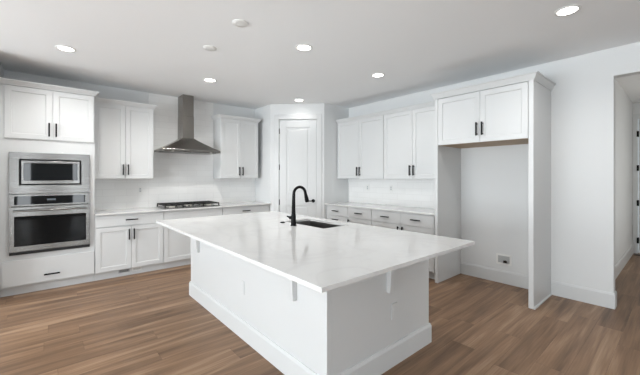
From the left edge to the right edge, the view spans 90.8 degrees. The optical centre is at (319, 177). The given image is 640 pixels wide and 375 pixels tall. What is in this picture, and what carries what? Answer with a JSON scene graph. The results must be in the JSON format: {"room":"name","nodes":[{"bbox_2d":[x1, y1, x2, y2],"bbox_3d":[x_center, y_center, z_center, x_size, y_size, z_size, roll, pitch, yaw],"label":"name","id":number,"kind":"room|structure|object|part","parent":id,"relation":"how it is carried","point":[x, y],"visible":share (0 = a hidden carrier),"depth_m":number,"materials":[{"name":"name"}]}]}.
{"room":"kitchen","nodes":[
{"label":"kitchen","id":0,"kind":"room"},
{"bbox_2d":[0,62,3,77],"bbox_3d":[-3.780,0.011,3.640,0.120,2.743,0.850,0,0,-41],"label":"wall","id":1,"kind":"structure","parent":0,"point":[1,67],"depth_m":3.82,"materials":[{"name":"white paint"}]},
{"bbox_2d":[4,70,254,209],"bbox_3d":[-2.183,0.011,5.655,5.170,2.743,0.120,0,0,-41],"label":"wall","id":2,"kind":"structure","parent":0,"point":[104,91],"depth_m":4.75,"materials":[{"name":"white paint"}]},
{"bbox_2d":[95,97,157,178],"bbox_3d":[-2.905,-0.542,4.699,0.801,1.124,0.363,0,0,-41],"label":"upper cabinet","id":3,"kind":"object","parent":2,"relation":"attached to","point":[123,129],"visible":0.89,"depth_m":4.56,"materials":[{"name":"white paint"}]},
{"bbox_3d":[-2.979,-0.510,4.468,0.379,1.059,0.019,0,0,-41],"label":"door","id":4,"kind":"part","parent":3,"relation":"part of","materials":[{"name":"white paint"}]},
{"bbox_3d":[-2.905,-1.073,4.699,0.801,0.062,0.363,0,0,-41],"label":"crown molding","id":5,"kind":"part","parent":3,"relation":"part of","materials":[{"name":"white paint"}]},
{"bbox_3d":[-2.694,-0.510,4.713,0.365,1.059,0.019,0,0,-41],"label":"door","id":6,"kind":"part","parent":3,"relation":"part of","materials":[{"name":"white paint"}]},
{"bbox_2d":[95,93,254,209],"bbox_3d":[-2.318,-0.439,5.454,2.676,1.840,0.008,0,0,-41],"label":"backsplash","id":7,"kind":"structure","parent":2,"relation":"attached to","point":[177,177],"depth_m":5.32,"materials":[{"name":"white tile"}]},
{"bbox_2d":[138,186,142,193],"bbox_3d":[-2.845,0.202,4.991,0.070,0.116,0.008,0,0,-41],"label":"wall outlet","id":8,"kind":"object","parent":7,"relation":"attached to","point":[140,188],"visible":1,"depth_m":4.99,"materials":[{"name":"white plastic"}]},
{"bbox_2d":[154,94,219,154],"bbox_3d":[-2.189,-0.881,5.233,0.910,0.958,0.493,0,0,-41],"label":"range hood","id":9,"kind":"object","parent":2,"relation":"attached to","point":[185,143],"visible":1,"depth_m":5.20,"materials":[{"name":"silver metal"}]},
{"bbox_2d":[211,114,261,177],"bbox_3d":[-1.546,-0.542,5.869,0.835,1.124,0.363,0,0,-41],"label":"upper cabinet","id":10,"kind":"object","parent":2,"relation":"attached to","point":[235,137],"visible":1,"depth_m":5.73,"materials":[{"name":"white paint"}]},
{"bbox_3d":[-1.600,-0.510,5.655,0.375,1.059,0.019,0,0,-41],"label":"door","id":11,"kind":"part","parent":10,"relation":"part of","materials":[{"name":"white paint"}]},
{"bbox_3d":[-1.546,-1.073,5.869,0.835,0.062,0.363,0,0,-41],"label":"crown molding","id":12,"kind":"part","parent":10,"relation":"part of","materials":[{"name":"white paint"}]},
{"bbox_3d":[-1.319,-0.510,5.896,0.358,1.059,0.019,0,0,-41],"label":"door","id":13,"kind":"part","parent":10,"relation":"part of","materials":[{"name":"white paint"}]},
{"bbox_2d":[255,105,269,202],"bbox_3d":[-1.079,0.011,6.143,0.100,2.743,0.580,0,0,-41],"label":"wall","id":14,"kind":"structure","parent":0,"point":[262,183],"depth_m":6.08,"materials":[{"name":"white paint"}]},
{"bbox_2d":[270,103,323,217],"bbox_3d":[-0.422,0.011,5.902,1.008,2.743,0.100,0,0,4],"label":"wall","id":15,"kind":"structure","parent":0,"point":[318,108],"depth_m":5.86,"materials":[{"name":"white paint"}]},
{"bbox_2d":[279,119,316,216],"bbox_3d":[-0.421,0.153,5.841,0.713,2.443,0.104,0,0,4],"label":"door","id":16,"kind":"structure","parent":15,"relation":"in","point":[297,138],"depth_m":5.86,"materials":[{"name":"white paint"}]},
{"bbox_2d":[274,114,321,217],"bbox_3d":[-0.413,0.107,5.842,0.895,2.550,0.020,0,0,4],"label":"trim","id":17,"kind":"structure","parent":15,"relation":"attached to","point":[277,117],"depth_m":5.83,"materials":[{"name":"white paint"}]},
{"bbox_2d":[0,0,639,108],"bbox_3d":[0.621,-1.421,1.194,14.300,0.120,10.800,0,0,-41],"label":"ceiling","id":18,"kind":"structure","parent":0,"point":[149,46],"depth_m":3.14,"materials":[{"name":"white paint"}]},
{"bbox_2d":[55,45,75,51],"bbox_3d":[-2.685,-1.358,3.335,0.176,0.010,0.176,0,0,-41],"label":"recessed light","id":19,"kind":"object","parent":18,"relation":"in","point":[60,47],"visible":1,"depth_m":3.32,"materials":[{"name":"white plastic"}]},
{"bbox_2d":[203,45,216,50],"bbox_3d":[-1.158,-1.355,3.321,0.136,0.012,0.135,0,0,-41],"label":"ceiling plate","id":20,"kind":"object","parent":18,"relation":"attached to","point":[206,47],"visible":1,"depth_m":3.31,"materials":[{"name":"white plastic"}]},
{"bbox_2d":[203,78,216,81],"bbox_3d":[-1.539,-1.358,4.415,0.176,0.010,0.176,0,0,-41],"label":"recessed light","id":21,"kind":"object","parent":18,"relation":"in","point":[204,79],"visible":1,"depth_m":4.41,"materials":[{"name":"white plastic"}]},
{"bbox_2d":[232,19,247,26],"bbox_3d":[-0.706,-1.355,2.784,0.136,0.012,0.135,0,0,-41],"label":"ceiling plate","id":22,"kind":"object","parent":18,"relation":"attached to","point":[237,22],"visible":1,"depth_m":2.77,"materials":[{"name":"white plastic"}]},
{"bbox_2d":[296,44,311,50],"bbox_3d":[-0.167,-1.358,3.309,0.176,0.010,0.176,0,0,-41],"label":"recessed light","id":23,"kind":"object","parent":18,"relation":"in","point":[301,47],"visible":1,"depth_m":3.30,"materials":[{"name":"white plastic"}]},
{"bbox_2d":[371,73,384,76],"bbox_3d":[0.771,-1.358,4.199,0.176,0.010,0.176,0,0,-41],"label":"recessed light","id":24,"kind":"object","parent":18,"relation":"in","point":[374,74],"visible":1,"depth_m":4.20,"materials":[{"name":"white plastic"}]},
{"bbox_2d":[554,5,580,15],"bbox_3d":[2.019,-1.358,2.575,0.176,0.010,0.176,0,0,-41],"label":"recessed light","id":25,"kind":"object","parent":18,"relation":"in","point":[567,10],"visible":1,"depth_m":2.56,"materials":[{"name":"white plastic"}]},
{"bbox_2d":[0,253,639,374],"bbox_3d":[0.621,1.442,1.194,14.300,0.120,10.800,0,0,-41],"label":"floor","id":26,"kind":"structure","parent":0,"point":[145,323],"depth_m":2.79,"materials":[{"name":"wood"}]},
{"bbox_2d":[0,77,98,296],"bbox_3d":[-3.452,0.130,4.070,0.934,2.505,0.623,0,0,-41],"label":"tall cabinet","id":27,"kind":"object","parent":26,"relation":"on","point":[35,117],"visible":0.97,"depth_m":3.82,"materials":[{"name":"white paint"}]},
{"bbox_3d":[-3.445,-0.755,3.737,0.421,0.605,0.019,0,0,-41],"label":"door","id":28,"kind":"part","parent":27,"relation":"part of","materials":[{"name":"white paint"}]},
{"bbox_3d":[-3.292,1.115,3.869,0.854,0.290,0.019,0,0,-41],"label":"drawer","id":29,"kind":"part","parent":27,"relation":"part of","materials":[{"name":"white paint"}]},
{"bbox_2d":[9,193,89,255],"bbox_3d":[-3.428,0.553,4.034,0.752,0.703,0.593,0,0,-41],"label":"wall oven","id":30,"kind":"object","parent":27,"relation":"in","point":[38,223],"visible":1,"depth_m":3.83,"materials":[{"name":"silver metal"}]},
{"bbox_3d":[-3.278,0.272,3.854,0.661,0.100,0.003,0,0,-41],"label":"control panel","id":31,"kind":"part","parent":30,"relation":"part of","materials":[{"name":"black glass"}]},
{"bbox_3d":[-3.251,0.390,3.828,0.682,0.022,0.051,0,0,-41],"label":"handle","id":32,"kind":"part","parent":30,"relation":"part of","materials":[{"name":"silver metal"}]},
{"bbox_2d":[9,152,89,193],"bbox_3d":[-3.402,-0.048,4.002,0.754,0.486,0.434,0,0,-41],"label":"microwave","id":33,"kind":"object","parent":27,"relation":"in","point":[52,173],"visible":1,"depth_m":3.84,"materials":[{"name":"silver metal"}]},
{"bbox_2d":[19,159,80,184],"bbox_3d":[-3.422,-0.060,4.023,0.577,0.304,0.378,0,0,-41],"label":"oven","id":34,"kind":"object","parent":33,"relation":"in","point":[29,173],"depth_m":3.85,"materials":[{"name":"silver"}]},
{"bbox_3d":[-3.289,-0.059,3.869,0.542,0.277,0.024,0,0,-41],"label":"door","id":35,"kind":"part","parent":33,"relation":"part of","materials":[{"name":"black glass"}]},
{"bbox_3d":[-3.272,-0.181,3.848,0.485,0.018,0.030,0,0,-41],"label":"handle","id":36,"kind":"part","parent":33,"relation":"part of","materials":[{"name":"silver metal"}]},
{"bbox_3d":[-3.452,-1.094,4.070,0.934,0.058,0.623,0,0,-41],"label":"crown molding","id":37,"kind":"part","parent":27,"relation":"part of","materials":[{"name":"white paint"}]},
{"bbox_3d":[-3.127,-0.755,4.011,0.410,0.605,0.019,0,0,-41],"label":"door","id":38,"kind":"part","parent":27,"relation":"part of","materials":[{"name":"white paint"}]},
{"bbox_2d":[94,211,162,280],"bbox_3d":[-2.816,0.944,4.621,0.836,0.876,0.618,0,0,-41],"label":"base cabinet","id":39,"kind":"object","parent":26,"relation":"on","point":[122,241],"visible":0.91,"depth_m":4.39,"materials":[{"name":"white paint"}]},
{"bbox_3d":[-2.804,0.973,4.289,0.412,0.589,0.019,0,0,-41],"label":"door","id":40,"kind":"part","parent":39,"relation":"part of","materials":[{"name":"white paint"}]},
{"bbox_2d":[118,268,129,273],"bbox_3d":[-2.747,1.312,4.424,0.134,0.048,0.006,0,0,-41],"label":"vent grille","id":41,"kind":"object","parent":39,"relation":"attached to","point":[123,270],"visible":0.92,"depth_m":4.42,"materials":[{"name":"grey metal"}]},
{"bbox_3d":[-2.646,0.591,4.424,0.828,0.150,0.019,0,0,-41],"label":"drawer","id":42,"kind":"part","parent":39,"relation":"part of","materials":[{"name":"white paint"}]},
{"bbox_3d":[-2.489,0.973,4.560,0.412,0.589,0.019,0,0,-41],"label":"door","id":43,"kind":"part","parent":39,"relation":"part of","materials":[{"name":"white paint"}]},
{"bbox_2d":[95,201,270,215],"bbox_3d":[-2.122,0.494,5.226,2.676,0.023,0.607,0,0,-41],"label":"countertop","id":44,"kind":"structure","parent":39,"relation":"on","point":[252,203],"depth_m":4.78,"materials":[{"name":"white stone"}]},
{"bbox_2d":[156,201,219,208],"bbox_3d":[-2.167,0.451,5.207,0.860,0.062,0.500,0,0,-41],"label":"gas cooktop","id":45,"kind":"object","parent":44,"relation":"in","point":[173,205],"visible":1,"depth_m":5.09,"materials":[{"name":"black metal"}]},
{"bbox_2d":[162,208,221,268],"bbox_3d":[-2.153,0.944,5.192,0.911,0.876,0.618,0,0,-41],"label":"base cabinet","id":46,"kind":"object","parent":26,"relation":"on","point":[176,245],"visible":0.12,"depth_m":4.84,"materials":[{"name":"white paint"}]},
{"bbox_3d":[-2.155,0.973,4.847,0.450,0.589,0.019,0,0,-41],"label":"door","id":47,"kind":"part","parent":46,"relation":"part of","materials":[{"name":"white paint"}]},
{"bbox_3d":[-1.983,0.591,4.995,0.903,0.150,0.019,0,0,-41],"label":"panel","id":48,"kind":"part","parent":46,"relation":"part of","materials":[{"name":"white paint"}]},
{"bbox_2d":[222,205,269,214],"bbox_3d":[-1.456,0.944,5.792,0.926,0.876,0.618,0,0,-41],"label":"base cabinet","id":49,"kind":"object","parent":26,"relation":"on","point":[256,208],"visible":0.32,"depth_m":5.55,"materials":[{"name":"white paint"}]},
{"bbox_2d":[189,238,431,374],"bbox_3d":[-0.316,0.944,2.998,1.437,0.876,2.676,0,0,-41],"label":"kitchen island","id":50,"kind":"object","parent":26,"relation":"on","point":[369,326],"visible":0.51,"depth_m":2.28,"materials":[{"name":"white paint"}]},
{"bbox_2d":[240,280,243,294],"bbox_3d":[-0.669,0.947,2.716,0.006,0.116,0.070,0,0,-41],"label":"outlet","id":51,"kind":"object","parent":50,"relation":"attached to","point":[241,281],"depth_m":2.72,"materials":[{"name":"white paint"}]},
{"bbox_3d":[-0.302,1.302,3.177,1.183,0.160,2.422,0,0,-41],"label":"baseboard","id":52,"kind":"part","parent":50,"relation":"part of","materials":[{"name":"white paint"}]},
{"bbox_2d":[156,211,474,292],"bbox_3d":[-0.327,0.494,2.938,1.532,0.024,2.804,0,0,-41],"label":"island countertop","id":53,"kind":"structure","parent":50,"relation":"on","point":[321,260],"depth_m":2.23,"materials":[{"name":"white stone"}]},
{"bbox_2d":[287,186,308,225],"bbox_3d":[-0.225,0.283,3.223,0.224,0.397,0.132,0,0,-41],"label":"faucet","id":54,"kind":"object","parent":53,"relation":"on","point":[292,217],"visible":1,"depth_m":3.13,"materials":[{"name":"black metal"}]},
{"bbox_3d":[-0.210,0.233,3.188,0.183,0.297,0.042,0,0,-41],"label":"spout","id":55,"kind":"part","parent":54,"relation":"part of","materials":[{"name":"black metal"}]},
{"bbox_2d":[296,221,338,228],"bbox_3d":[-0.045,0.617,3.325,0.402,0.222,0.698,0,0,-41],"label":"sink","id":56,"kind":"object","parent":53,"relation":"in","point":[308,223],"visible":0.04,"depth_m":3.58,"materials":[{"name":"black metal"}]},
{"bbox_2d":[391,302,396,319],"bbox_3d":[0.549,0.987,2.329,0.070,0.116,0.006,0,0,-41],"label":"outlet","id":57,"kind":"object","parent":50,"relation":"attached to","point":[393,304],"depth_m":2.32,"materials":[{"name":"white paint"}]},
{"bbox_2d":[327,205,348,221],"bbox_3d":[0.507,0.944,5.806,0.652,0.876,0.565,0,0,-41],"label":"base cabinet","id":58,"kind":"object","parent":26,"relation":"on","point":[339,213],"visible":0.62,"depth_m":5.59,"materials":[{"name":"white paint"}]},
{"bbox_3d":[0.308,0.831,5.612,0.019,0.278,0.523,0,0,-41],"label":"drawer","id":59,"kind":"part","parent":58,"relation":"part of","materials":[{"name":"white paint"}]},
{"bbox_3d":[0.308,0.601,5.612,0.019,0.169,0.523,0,0,-41],"label":"drawer","id":60,"kind":"part","parent":58,"relation":"part of","materials":[{"name":"white paint"}]},
{"bbox_2d":[347,207,371,225],"bbox_3d":[0.863,0.944,5.392,0.652,0.876,0.525,0,0,-41],"label":"base cabinet","id":61,"kind":"object","parent":26,"relation":"on","point":[356,215],"visible":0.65,"depth_m":5.18,"materials":[{"name":"white paint"}]},
{"bbox_3d":[0.653,0.601,5.211,0.019,0.169,0.517,0,0,-41],"label":"drawer","id":62,"kind":"part","parent":61,"relation":"part of","materials":[{"name":"white paint"}]},
{"bbox_3d":[0.653,0.980,5.211,0.019,0.575,0.517,0,0,-41],"label":"door","id":63,"kind":"part","parent":61,"relation":"part of","materials":[{"name":"white paint"}]},
{"bbox_2d":[372,209,434,278],"bbox_3d":[1.394,0.944,4.776,0.652,0.876,1.100,0,0,-41],"label":"base cabinet","id":64,"kind":"object","parent":26,"relation":"on","point":[419,223],"visible":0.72,"depth_m":4.49,"materials":[{"name":"white paint"}]},
{"bbox_2d":[325,202,434,215],"bbox_3d":[1.043,0.494,5.195,0.639,0.023,2.194,0,0,-41],"label":"countertop","id":65,"kind":"structure","parent":64,"relation":"on","point":[416,210],"depth_m":5.03,"materials":[{"name":"white stone"}]},
{"bbox_3d":[1.005,0.601,4.802,0.019,0.169,0.544,0,0,-41],"label":"drawer","id":66,"kind":"part","parent":64,"relation":"part of","materials":[{"name":"white paint"}]},
{"bbox_3d":[1.005,0.980,4.802,0.019,0.575,0.544,0,0,-41],"label":"door","id":67,"kind":"part","parent":64,"relation":"part of","materials":[{"name":"white paint"}]},
{"bbox_3d":[1.354,0.601,4.397,0.019,0.169,0.518,0,0,-41],"label":"drawer","id":68,"kind":"part","parent":64,"relation":"part of","materials":[{"name":"white paint"}]},
{"bbox_3d":[1.354,0.980,4.397,0.019,0.575,0.518,0,0,-41],"label":"door","id":69,"kind":"part","parent":64,"relation":"part of","materials":[{"name":"white paint"}]},
{"bbox_2d":[435,99,460,282],"bbox_3d":[1.768,0.181,4.341,0.654,2.402,0.040,0,0,-41],"label":"panel","id":70,"kind":"object","parent":26,"relation":"on","point":[447,159],"visible":0.76,"depth_m":4.28,"materials":[{"name":"white paint"}]},
{"bbox_2d":[528,80,551,309],"bbox_3d":[2.470,0.181,3.525,0.655,2.402,0.059,0,0,-41],"label":"panel","id":71,"kind":"object","parent":26,"relation":"on","point":[539,96],"visible":1,"depth_m":3.41,"materials":[{"name":"white paint"}]},
{"bbox_3d":[2.479,1.373,3.503,0.640,0.018,0.013,0,0,-41],"label":"shoe molding","id":72,"kind":"part","parent":71,"relation":"part of","materials":[{"name":"white paint"}]},
{"bbox_2d":[324,103,348,218],"bbox_3d":[0.290,0.011,6.062,0.650,2.743,0.100,0,0,-41],"label":"wall","id":73,"kind":"structure","parent":0,"point":[336,190],"depth_m":5.95,"materials":[{"name":"white paint"}]},
{"bbox_2d":[349,42,639,292],"bbox_3d":[3.081,0.011,3.411,0.120,2.743,10.150,0,0,-41],"label":"wall","id":74,"kind":"structure","parent":0,"point":[494,179],"depth_m":3.62,"materials":[{"name":"white paint"}]},
{"bbox_2d":[336,111,383,178],"bbox_3d":[0.791,-0.528,5.686,0.367,1.107,1.094,0,0,-41],"label":"upper cabinet","id":75,"kind":"object","parent":74,"relation":"attached to","point":[360,139],"visible":0.96,"depth_m":5.55,"materials":[{"name":"white paint"}]},
{"bbox_3d":[0.517,-0.498,5.806,0.019,1.044,0.546,0,0,-41],"label":"door","id":76,"kind":"part","parent":75,"relation":"part of","materials":[{"name":"white paint"}]},
{"bbox_3d":[0.791,-1.052,5.686,0.367,0.060,1.094,0,0,-41],"label":"crown molding","id":77,"kind":"part","parent":75,"relation":"part of","materials":[{"name":"white paint"}]},
{"bbox_3d":[0.873,-0.498,5.393,0.019,1.044,0.536,0,0,-41],"label":"door","id":78,"kind":"part","parent":75,"relation":"part of","materials":[{"name":"white paint"}]},
{"bbox_2d":[349,179,434,208],"bbox_3d":[1.282,0.253,5.401,0.008,0.456,2.193,0,0,-41],"label":"backsplash","id":79,"kind":"structure","parent":74,"relation":"attached to","point":[406,192],"depth_m":5.39,"materials":[{"name":"white tile"}]},
{"bbox_2d":[382,101,434,178],"bbox_3d":[1.501,-0.528,4.860,0.367,1.107,1.082,0,0,-41],"label":"upper cabinet","id":80,"kind":"object","parent":74,"relation":"attached to","point":[409,131],"visible":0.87,"depth_m":4.79,"materials":[{"name":"white paint"}]},
{"bbox_3d":[1.227,-0.498,4.981,0.019,1.044,0.532,0,0,-41],"label":"door","id":81,"kind":"part","parent":80,"relation":"part of","materials":[{"name":"white paint"}]},
{"bbox_3d":[1.501,-1.052,4.860,0.367,0.060,1.082,0,0,-41],"label":"crown molding","id":82,"kind":"part","parent":80,"relation":"part of","materials":[{"name":"white paint"}]},
{"bbox_3d":[1.578,-0.498,4.573,0.019,1.044,0.538,0,0,-41],"label":"door","id":83,"kind":"part","parent":80,"relation":"part of","materials":[{"name":"white paint"}]},
{"bbox_2d":[430,70,555,147],"bbox_3d":[2.100,-0.754,3.920,0.700,0.682,1.207,0,0,-41],"label":"upper cabinet","id":84,"kind":"object","parent":74,"relation":"attached to","point":[493,112],"visible":0.98,"depth_m":3.67,"materials":[{"name":"white paint"}]},
{"bbox_3d":[1.715,-0.713,3.916,0.019,0.594,0.525,0,0,-41],"label":"door","id":85,"kind":"part","parent":84,"relation":"part of","materials":[{"name":"white paint"}]},
{"bbox_3d":[2.100,-1.058,3.920,0.700,0.074,1.207,0,0,-41],"label":"crown molding","id":86,"kind":"part","parent":84,"relation":"part of","materials":[{"name":"white paint"}]},
{"bbox_3d":[2.048,-0.713,3.529,0.019,0.594,0.488,0,0,-41],"label":"door","id":87,"kind":"part","parent":84,"relation":"part of","materials":[{"name":"white paint"}]},
{"bbox_2d":[461,262,527,288],"bbox_3d":[2.360,1.300,4.146,0.014,0.165,1.025,0,0,-41],"label":"baseboard","id":88,"kind":"structure","parent":74,"relation":"attached to","point":[510,278],"depth_m":4.18,"materials":[{"name":"white paint"}]},
{"bbox_2d":[496,253,511,265],"bbox_3d":[2.389,1.072,4.106,0.022,0.140,0.184,0,0,-41],"label":"wall outlet","id":89,"kind":"object","parent":74,"relation":"attached to","point":[503,259],"visible":1,"depth_m":4.11,"materials":[{"name":"white plastic"}]},
{"bbox_2d":[551,280,614,308],"bbox_3d":[2.906,1.300,3.511,0.014,0.165,0.556,0,0,-41],"label":"baseboard","id":90,"kind":"structure","parent":74,"relation":"attached to","point":[578,293],"depth_m":3.49,"materials":[{"name":"white paint"}]},
{"bbox_2d":[614,291,616,308],"bbox_3d":[3.134,1.300,3.349,0.120,0.165,0.014,0,0,-41],"label":"baseboard","id":91,"kind":"object","parent":74,"relation":"attached to","point":[615,292],"visible":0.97,"depth_m":3.34,"materials":[{"name":"white paint"}]},
{"bbox_2d":[615,79,632,264],"bbox_3d":[4.364,0.011,4.680,3.480,2.743,0.120,0,0,-41],"label":"wall","id":92,"kind":"structure","parent":0,"point":[623,104],"depth_m":4.91,"materials":[{"name":"white paint"}]},
{"bbox_2d":[615,244,633,278],"bbox_3d":[4.403,1.300,4.626,3.450,0.165,0.014,0,0,-41],"label":"baseboard","id":93,"kind":"structure","parent":92,"relation":"attached to","point":[620,265],"depth_m":4.80,"materials":[{"name":"white paint"}]},
{"bbox_2d":[633,102,639,252],"bbox_3d":[6.263,0.011,5.233,0.120,2.743,1.760,0,0,-41],"label":"wall","id":94,"kind":"structure","parent":0,"point":[636,106],"depth_m":5.79,"materials":[{"name":"white paint"}]},
{"bbox_2d":[633,114,639,253],"bbox_3d":[6.071,0.117,5.350,0.018,2.530,1.088,0,0,-41],"label":"trim","id":95,"kind":"structure","parent":94,"relation":"attached to","point":[636,117],"depth_m":5.73,"materials":[{"name":"white paint"}]},
{"bbox_2d":[637,119,639,252],"bbox_3d":[6.061,0.162,5.374,0.100,2.424,0.941,0,0,-41],"label":"door","id":96,"kind":"structure","parent":94,"relation":"in","point":[638,132],"depth_m":5.71,"materials":[{"name":"white paint"}]},
{"bbox_3d":[6.092,0.162,5.386,0.038,2.424,0.919,0,0,-41],"label":"panel","id":97,"kind":"part","parent":96,"relation":"part of","materials":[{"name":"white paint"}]}
]}

